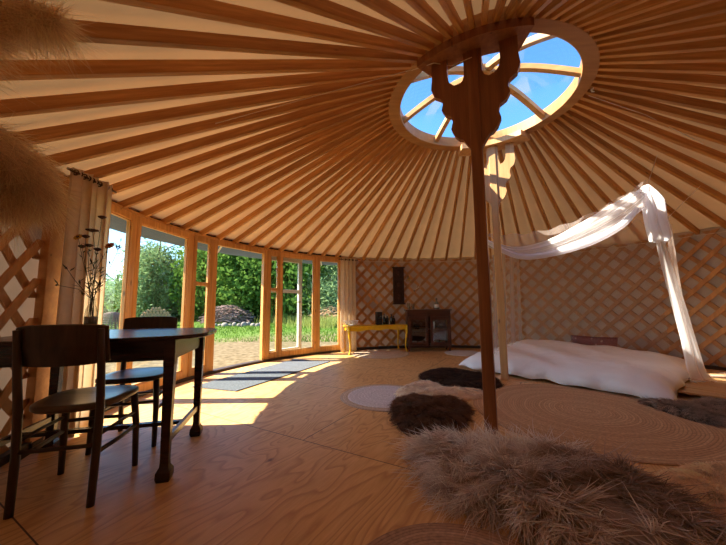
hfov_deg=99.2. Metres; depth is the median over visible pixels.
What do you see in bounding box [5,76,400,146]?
rafter
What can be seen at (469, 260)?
lattice panel
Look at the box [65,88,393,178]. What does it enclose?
rafter
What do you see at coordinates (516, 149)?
rafter
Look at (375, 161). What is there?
rafter
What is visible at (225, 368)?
trim
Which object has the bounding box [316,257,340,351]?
window
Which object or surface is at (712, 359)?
lattice panel
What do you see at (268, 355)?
window
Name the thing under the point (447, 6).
rafter
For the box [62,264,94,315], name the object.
wildflower
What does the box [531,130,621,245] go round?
rafter
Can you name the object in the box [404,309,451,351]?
base cabinet
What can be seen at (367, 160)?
rafter
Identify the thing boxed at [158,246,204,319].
tree
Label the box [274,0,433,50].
rafter
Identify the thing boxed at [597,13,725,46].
rafter
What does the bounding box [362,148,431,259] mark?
rafter
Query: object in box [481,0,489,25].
rafter
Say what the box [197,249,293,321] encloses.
tree
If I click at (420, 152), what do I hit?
rafter
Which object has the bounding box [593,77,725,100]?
rafter
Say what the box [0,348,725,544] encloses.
floor
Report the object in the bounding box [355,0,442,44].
rafter
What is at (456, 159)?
rafter
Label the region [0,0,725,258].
ceiling
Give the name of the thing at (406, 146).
rafter
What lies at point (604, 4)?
rafter
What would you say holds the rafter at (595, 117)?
on the lattice panel at (712, 359)
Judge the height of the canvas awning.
0.117 m
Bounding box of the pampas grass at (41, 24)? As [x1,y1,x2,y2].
[0,0,108,125]
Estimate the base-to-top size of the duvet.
0.328 m
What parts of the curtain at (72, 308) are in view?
rod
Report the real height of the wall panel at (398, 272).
0.815 m
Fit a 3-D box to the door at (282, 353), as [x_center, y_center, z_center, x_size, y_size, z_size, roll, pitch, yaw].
[-1.216,0.587,5.796,0.798,1.862,0.060,5,-8,-43]
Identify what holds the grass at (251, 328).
on the ground at (228, 353)
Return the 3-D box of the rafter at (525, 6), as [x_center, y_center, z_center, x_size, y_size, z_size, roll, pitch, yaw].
[1.053,-1.511,0.949,0.041,1.265,2.761,-1,-6,6]
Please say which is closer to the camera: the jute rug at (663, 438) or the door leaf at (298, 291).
the jute rug at (663, 438)
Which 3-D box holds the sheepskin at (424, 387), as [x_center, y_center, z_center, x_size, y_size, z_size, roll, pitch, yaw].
[0.763,1.211,3.171,0.926,0.096,0.835,-6,-8,40]
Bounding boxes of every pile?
[198,305,255,323]
[308,306,337,318]
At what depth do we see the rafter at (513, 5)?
2.22 m
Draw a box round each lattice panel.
[0,172,49,454]
[356,258,479,347]
[489,240,670,354]
[654,228,725,366]
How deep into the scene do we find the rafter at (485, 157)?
5.55 m
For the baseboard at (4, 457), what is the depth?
1.89 m
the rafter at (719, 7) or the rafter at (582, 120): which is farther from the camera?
the rafter at (582, 120)
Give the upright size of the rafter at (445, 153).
1.265 m
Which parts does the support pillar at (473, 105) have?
plate, post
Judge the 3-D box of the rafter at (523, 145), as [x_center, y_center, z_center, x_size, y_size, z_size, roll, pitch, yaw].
[3.019,-1.115,4.897,2.761,1.265,0.041,5,-8,-43]
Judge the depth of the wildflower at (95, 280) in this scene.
1.98 m
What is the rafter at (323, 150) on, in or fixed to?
on the trim at (114, 203)
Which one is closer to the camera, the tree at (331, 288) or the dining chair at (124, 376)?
the dining chair at (124, 376)
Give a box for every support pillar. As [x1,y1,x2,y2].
[417,17,533,433]
[457,129,529,379]
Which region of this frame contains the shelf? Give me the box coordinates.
[412,328,446,330]
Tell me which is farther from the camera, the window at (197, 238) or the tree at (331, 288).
the tree at (331, 288)
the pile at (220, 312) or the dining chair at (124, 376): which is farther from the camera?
the pile at (220, 312)
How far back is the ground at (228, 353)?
7.89 m
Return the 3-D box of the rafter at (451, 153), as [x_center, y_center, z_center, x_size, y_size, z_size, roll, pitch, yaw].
[1.247,-1.020,5.634,0.041,1.265,2.761,0,-6,-1]
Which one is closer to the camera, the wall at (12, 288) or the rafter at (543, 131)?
the wall at (12, 288)
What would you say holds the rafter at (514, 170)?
on the lattice panel at (653, 269)
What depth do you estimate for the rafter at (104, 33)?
1.72 m
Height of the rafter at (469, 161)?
1.265 m
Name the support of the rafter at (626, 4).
on the lattice panel
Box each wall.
[0,218,42,446]
[341,250,578,346]
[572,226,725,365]
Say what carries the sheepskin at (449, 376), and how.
on the floor
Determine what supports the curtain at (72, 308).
hanging from the rafter at (111, 147)
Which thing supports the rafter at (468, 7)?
on the lattice panel
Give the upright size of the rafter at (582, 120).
1.265 m
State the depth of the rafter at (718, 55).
2.50 m
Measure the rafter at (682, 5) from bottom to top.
1.265 m
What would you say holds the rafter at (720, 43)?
on the lattice panel
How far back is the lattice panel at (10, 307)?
1.94 m
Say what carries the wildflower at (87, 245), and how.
in the flower vase
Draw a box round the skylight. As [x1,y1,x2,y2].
[388,5,599,150]
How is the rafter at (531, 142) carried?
on the lattice panel at (653, 269)
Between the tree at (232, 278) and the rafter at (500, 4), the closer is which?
the rafter at (500, 4)
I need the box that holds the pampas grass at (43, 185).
[0,114,96,247]
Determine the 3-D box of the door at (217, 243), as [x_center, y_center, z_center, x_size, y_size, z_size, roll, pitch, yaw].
[-1.931,0.494,4.848,0.060,1.862,1.053,-4,-7,28]
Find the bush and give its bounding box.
[103,303,137,314]
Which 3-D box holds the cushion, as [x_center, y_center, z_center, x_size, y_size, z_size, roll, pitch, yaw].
[3.672,1.166,4.921,0.156,0.293,0.621,5,-8,-43]
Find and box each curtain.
[43,167,116,440]
[338,258,357,351]
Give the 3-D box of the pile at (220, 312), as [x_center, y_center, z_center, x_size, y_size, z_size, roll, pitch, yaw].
[-8.518,2.586,19.341,3.513,1.161,1.810,-1,-6,6]
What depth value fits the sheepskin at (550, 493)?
1.39 m
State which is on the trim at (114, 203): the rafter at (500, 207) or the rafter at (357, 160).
the rafter at (357, 160)
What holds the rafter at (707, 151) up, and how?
on the lattice panel at (712, 359)
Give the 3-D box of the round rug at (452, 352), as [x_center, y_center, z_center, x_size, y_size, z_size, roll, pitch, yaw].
[1.915,1.530,5.870,0.720,0.010,0.720,-1,-6,0]
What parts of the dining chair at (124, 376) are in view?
leg, leg, seat, backrest, leg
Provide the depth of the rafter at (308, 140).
3.36 m
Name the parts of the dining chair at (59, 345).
leg, leg, backrest, seat, leg, leg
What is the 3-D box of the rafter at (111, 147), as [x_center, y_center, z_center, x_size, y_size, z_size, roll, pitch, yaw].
[-0.962,-1.317,2.603,2.761,1.265,0.041,1,-6,-17]
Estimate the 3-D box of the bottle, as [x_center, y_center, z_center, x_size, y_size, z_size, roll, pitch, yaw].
[1.522,0.645,6.383,0.099,0.225,0.099,-1,-6,0]
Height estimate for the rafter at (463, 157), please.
1.265 m
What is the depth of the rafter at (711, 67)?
2.59 m
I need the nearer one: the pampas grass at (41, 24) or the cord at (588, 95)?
the pampas grass at (41, 24)
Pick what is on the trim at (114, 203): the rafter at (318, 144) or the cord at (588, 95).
the rafter at (318, 144)
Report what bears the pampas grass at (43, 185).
in the floor vase
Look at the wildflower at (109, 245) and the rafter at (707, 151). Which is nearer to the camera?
the wildflower at (109, 245)
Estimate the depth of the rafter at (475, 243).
6.50 m
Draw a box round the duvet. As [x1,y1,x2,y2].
[459,339,691,400]
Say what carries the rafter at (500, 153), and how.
on the lattice panel at (653, 269)
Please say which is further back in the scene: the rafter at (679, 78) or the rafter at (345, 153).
the rafter at (345, 153)
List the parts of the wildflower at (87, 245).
stem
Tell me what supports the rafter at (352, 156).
on the trim at (114, 203)
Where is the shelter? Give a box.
[102,312,119,329]
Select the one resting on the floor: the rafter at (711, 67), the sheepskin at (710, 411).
the sheepskin at (710, 411)
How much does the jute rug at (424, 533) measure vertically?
0.010 m
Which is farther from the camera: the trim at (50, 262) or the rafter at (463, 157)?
the rafter at (463, 157)
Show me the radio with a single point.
(378, 315)
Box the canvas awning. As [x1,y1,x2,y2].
[110,214,336,265]
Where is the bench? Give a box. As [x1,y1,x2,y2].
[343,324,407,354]
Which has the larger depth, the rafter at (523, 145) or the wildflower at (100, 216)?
the rafter at (523, 145)
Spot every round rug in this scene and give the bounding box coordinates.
[340,384,402,411]
[444,350,477,355]
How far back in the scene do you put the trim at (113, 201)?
5.12 m
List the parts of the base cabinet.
door, door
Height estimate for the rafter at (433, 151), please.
1.265 m
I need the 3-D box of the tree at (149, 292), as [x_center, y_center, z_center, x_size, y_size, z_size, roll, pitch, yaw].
[-16.024,1.279,24.125,6.638,8.465,6.815,-4,-7,30]
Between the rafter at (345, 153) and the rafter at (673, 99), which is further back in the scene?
the rafter at (345, 153)
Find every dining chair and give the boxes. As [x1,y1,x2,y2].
[3,324,139,519]
[85,316,177,454]
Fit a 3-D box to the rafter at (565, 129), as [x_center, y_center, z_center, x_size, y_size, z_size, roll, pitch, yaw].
[3.528,-1.208,4.062,2.761,1.265,0.041,2,-6,-19]
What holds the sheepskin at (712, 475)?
on the floor
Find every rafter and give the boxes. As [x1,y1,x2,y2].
[0,59,410,80]
[0,70,404,117]
[5,19,417,63]
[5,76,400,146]
[34,82,396,166]
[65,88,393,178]
[100,0,424,56]
[111,94,390,194]
[117,99,389,208]
[139,104,388,216]
[160,109,388,224]
[180,114,389,230]
[198,118,390,235]
[216,122,392,239]
[232,126,394,243]
[248,130,397,246]
[264,133,400,249]
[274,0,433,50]
[278,136,404,251]
[293,139,407,253]
[307,141,411,254]
[321,143,416,256]
[335,145,421,257]
[349,147,425,257]
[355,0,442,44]
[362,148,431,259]
[376,149,436,260]
[389,150,442,260]
[403,151,447,260]
[404,0,452,39]
[417,151,453,260]
[431,151,458,260]
[438,0,463,34]
[445,156,465,260]
[459,156,471,259]
[463,0,474,29]
[474,243,475,259]
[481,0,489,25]
[484,154,491,258]
[493,0,506,21]
[498,150,523,253]
[499,204,507,257]
[505,0,522,19]
[512,164,541,252]
[514,145,559,248]
[516,0,537,17]
[520,142,579,250]
[527,134,599,248]
[528,0,552,16]
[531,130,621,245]
[538,127,645,241]
[540,0,567,18]
[544,123,671,238]
[550,0,583,19]
[551,119,699,234]
[557,115,725,228]
[560,0,602,21]
[563,110,725,204]
[569,0,623,24]
[569,105,725,182]
[575,100,725,163]
[577,0,648,27]
[580,94,725,145]
[584,0,679,31]
[585,89,725,129]
[589,0,720,36]
[589,83,725,114]
[593,0,725,41]
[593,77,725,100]
[596,71,725,86]
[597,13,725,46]
[598,62,725,74]
[599,25,725,52]
[599,50,725,64]
[600,38,725,58]
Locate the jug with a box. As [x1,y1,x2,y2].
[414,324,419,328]
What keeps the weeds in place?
on the ground at (228, 353)
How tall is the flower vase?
0.220 m
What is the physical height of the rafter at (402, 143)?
1.265 m
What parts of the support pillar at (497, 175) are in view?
plate, post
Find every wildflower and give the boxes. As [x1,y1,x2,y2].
[53,278,87,296]
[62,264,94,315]
[73,234,96,290]
[78,245,91,295]
[81,235,93,316]
[84,244,99,315]
[85,228,98,315]
[88,280,107,299]
[89,242,114,316]
[90,215,106,312]
[90,243,121,315]
[90,248,103,312]
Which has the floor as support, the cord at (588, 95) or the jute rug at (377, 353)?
the jute rug at (377, 353)
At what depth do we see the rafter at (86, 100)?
1.98 m
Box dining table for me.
[0,328,216,483]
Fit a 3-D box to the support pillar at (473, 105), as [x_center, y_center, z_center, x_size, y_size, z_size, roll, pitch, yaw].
[0.917,-0.363,2.404,0.903,3.068,0.311,-4,-7,26]
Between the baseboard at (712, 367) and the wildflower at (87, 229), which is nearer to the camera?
the wildflower at (87, 229)
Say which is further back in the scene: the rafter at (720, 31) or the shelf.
the shelf
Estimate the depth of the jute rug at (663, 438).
2.35 m
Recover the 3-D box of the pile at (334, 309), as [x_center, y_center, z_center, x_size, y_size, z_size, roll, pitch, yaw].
[-1.766,2.426,17.823,2.691,1.027,1.849,-1,-6,0]
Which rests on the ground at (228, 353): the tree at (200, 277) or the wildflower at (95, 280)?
the tree at (200, 277)
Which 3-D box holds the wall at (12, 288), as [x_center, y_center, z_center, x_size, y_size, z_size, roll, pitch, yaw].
[-1.591,0.075,0.994,0.343,1.990,3.024,4,-7,-36]
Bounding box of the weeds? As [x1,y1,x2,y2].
[254,313,337,329]
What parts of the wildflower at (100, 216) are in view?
stem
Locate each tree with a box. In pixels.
[104,274,121,311]
[105,238,182,319]
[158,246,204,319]
[158,246,225,318]
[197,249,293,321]
[241,258,337,319]
[293,265,337,318]
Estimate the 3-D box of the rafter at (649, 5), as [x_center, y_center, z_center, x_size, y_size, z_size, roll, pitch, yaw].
[2.394,-1.498,1.206,0.041,1.265,2.761,3,-7,-28]
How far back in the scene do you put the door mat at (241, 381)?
4.11 m
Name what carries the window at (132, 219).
in the wall at (12, 288)
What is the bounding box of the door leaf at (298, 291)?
[270,256,301,351]
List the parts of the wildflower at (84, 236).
stem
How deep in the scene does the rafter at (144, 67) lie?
1.82 m
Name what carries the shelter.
on the ground at (228, 353)
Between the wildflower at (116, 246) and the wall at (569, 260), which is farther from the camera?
the wall at (569, 260)
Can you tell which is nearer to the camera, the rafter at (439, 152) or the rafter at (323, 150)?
the rafter at (323, 150)
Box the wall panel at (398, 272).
[392,267,405,303]
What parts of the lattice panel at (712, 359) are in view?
tie cord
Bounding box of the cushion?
[571,335,617,346]
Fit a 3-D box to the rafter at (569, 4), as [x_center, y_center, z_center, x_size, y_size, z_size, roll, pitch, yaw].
[1.645,-1.516,0.962,0.041,1.265,2.761,0,-6,-8]
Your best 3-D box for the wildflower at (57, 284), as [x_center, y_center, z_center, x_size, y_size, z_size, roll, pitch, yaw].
[-1.831,0.195,1.950,0.208,0.318,0.065,3,-7,-29]
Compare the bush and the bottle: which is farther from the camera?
the bush
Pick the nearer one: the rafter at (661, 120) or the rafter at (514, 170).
the rafter at (661, 120)
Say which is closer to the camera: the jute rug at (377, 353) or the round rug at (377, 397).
the round rug at (377, 397)
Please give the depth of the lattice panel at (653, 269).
5.58 m
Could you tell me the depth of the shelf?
6.45 m
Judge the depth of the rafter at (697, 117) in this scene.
3.03 m
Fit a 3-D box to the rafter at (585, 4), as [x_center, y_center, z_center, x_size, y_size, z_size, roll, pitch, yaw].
[1.839,-1.514,1.000,0.041,1.265,2.761,1,-6,-13]
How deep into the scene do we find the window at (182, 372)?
3.87 m
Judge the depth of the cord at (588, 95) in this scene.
3.16 m
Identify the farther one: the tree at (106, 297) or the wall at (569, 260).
the tree at (106, 297)
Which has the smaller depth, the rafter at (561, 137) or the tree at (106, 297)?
the rafter at (561, 137)
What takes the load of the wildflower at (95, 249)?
in the flower vase
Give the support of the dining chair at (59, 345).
on the floor
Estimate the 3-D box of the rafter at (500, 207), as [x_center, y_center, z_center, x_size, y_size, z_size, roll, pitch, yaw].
[2.391,-1.059,5.369,0.041,1.265,2.761,-4,-7,27]
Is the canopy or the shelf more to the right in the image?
the canopy
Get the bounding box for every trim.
[22,176,68,441]
[31,350,340,447]
[53,170,342,258]
[113,201,340,256]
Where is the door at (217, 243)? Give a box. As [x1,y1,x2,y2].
[209,240,266,370]
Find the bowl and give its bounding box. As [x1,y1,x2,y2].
[344,320,358,325]
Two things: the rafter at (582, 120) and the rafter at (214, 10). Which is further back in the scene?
the rafter at (582, 120)
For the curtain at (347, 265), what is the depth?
6.26 m
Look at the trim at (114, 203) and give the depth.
4.20 m
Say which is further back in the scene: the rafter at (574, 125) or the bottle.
the bottle
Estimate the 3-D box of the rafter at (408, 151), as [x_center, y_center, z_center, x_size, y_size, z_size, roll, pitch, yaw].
[-0.051,-1.051,5.212,0.041,1.265,2.761,4,-7,-35]
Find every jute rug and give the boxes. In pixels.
[352,349,408,358]
[366,523,522,544]
[473,384,725,465]
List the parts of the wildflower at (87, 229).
stem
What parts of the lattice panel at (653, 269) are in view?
tie cord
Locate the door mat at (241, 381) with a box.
[192,359,329,391]
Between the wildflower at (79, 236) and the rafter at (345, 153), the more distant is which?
the rafter at (345, 153)
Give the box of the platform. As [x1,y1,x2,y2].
[677,369,725,398]
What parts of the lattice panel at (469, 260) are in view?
tie cord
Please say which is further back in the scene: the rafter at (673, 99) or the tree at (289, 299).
the tree at (289, 299)
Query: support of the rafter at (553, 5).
on the lattice panel
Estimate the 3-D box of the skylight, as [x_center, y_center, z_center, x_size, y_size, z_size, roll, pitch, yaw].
[1.291,-2.033,3.366,2.029,0.435,2.029,5,-8,-43]
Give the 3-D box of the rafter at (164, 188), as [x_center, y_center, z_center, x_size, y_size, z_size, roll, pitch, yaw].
[-1.061,-1.255,3.183,2.761,1.265,0.041,0,-6,-2]
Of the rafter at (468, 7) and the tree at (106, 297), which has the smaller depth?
the rafter at (468, 7)
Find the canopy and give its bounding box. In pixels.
[488,156,716,381]
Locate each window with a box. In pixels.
[62,203,137,384]
[127,216,193,391]
[187,234,213,376]
[265,250,280,359]
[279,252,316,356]
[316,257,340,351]
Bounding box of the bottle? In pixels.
[434,298,438,308]
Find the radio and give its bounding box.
[375,312,381,324]
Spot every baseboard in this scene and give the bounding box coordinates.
[0,441,32,466]
[357,345,725,370]
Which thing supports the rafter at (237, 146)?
on the trim at (114, 203)
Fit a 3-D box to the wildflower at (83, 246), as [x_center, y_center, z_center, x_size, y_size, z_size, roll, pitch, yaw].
[-1.810,0.086,2.007,0.175,0.545,0.059,-3,-6,19]
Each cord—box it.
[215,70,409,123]
[411,57,471,70]
[588,95,702,143]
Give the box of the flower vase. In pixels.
[84,316,97,323]
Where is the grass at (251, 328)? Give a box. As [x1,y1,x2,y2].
[105,319,337,341]
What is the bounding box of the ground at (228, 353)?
[102,321,337,385]
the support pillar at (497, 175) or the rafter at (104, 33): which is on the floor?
the support pillar at (497, 175)
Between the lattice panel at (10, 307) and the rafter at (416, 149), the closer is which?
the lattice panel at (10, 307)
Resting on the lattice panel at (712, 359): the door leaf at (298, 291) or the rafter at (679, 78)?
the rafter at (679, 78)
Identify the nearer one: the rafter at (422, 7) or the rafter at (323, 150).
the rafter at (422, 7)
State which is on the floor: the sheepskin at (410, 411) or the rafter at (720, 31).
the sheepskin at (410, 411)
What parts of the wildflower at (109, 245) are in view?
stem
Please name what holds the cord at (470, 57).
hanging from the support pillar at (473, 105)
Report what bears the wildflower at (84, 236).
in the flower vase
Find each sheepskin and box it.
[384,413,725,544]
[385,392,476,438]
[394,379,482,400]
[418,367,504,389]
[634,392,725,427]
[653,460,725,519]
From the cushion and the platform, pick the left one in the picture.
the cushion
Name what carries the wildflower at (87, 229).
in the flower vase
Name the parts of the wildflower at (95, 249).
stem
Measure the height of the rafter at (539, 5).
1.265 m

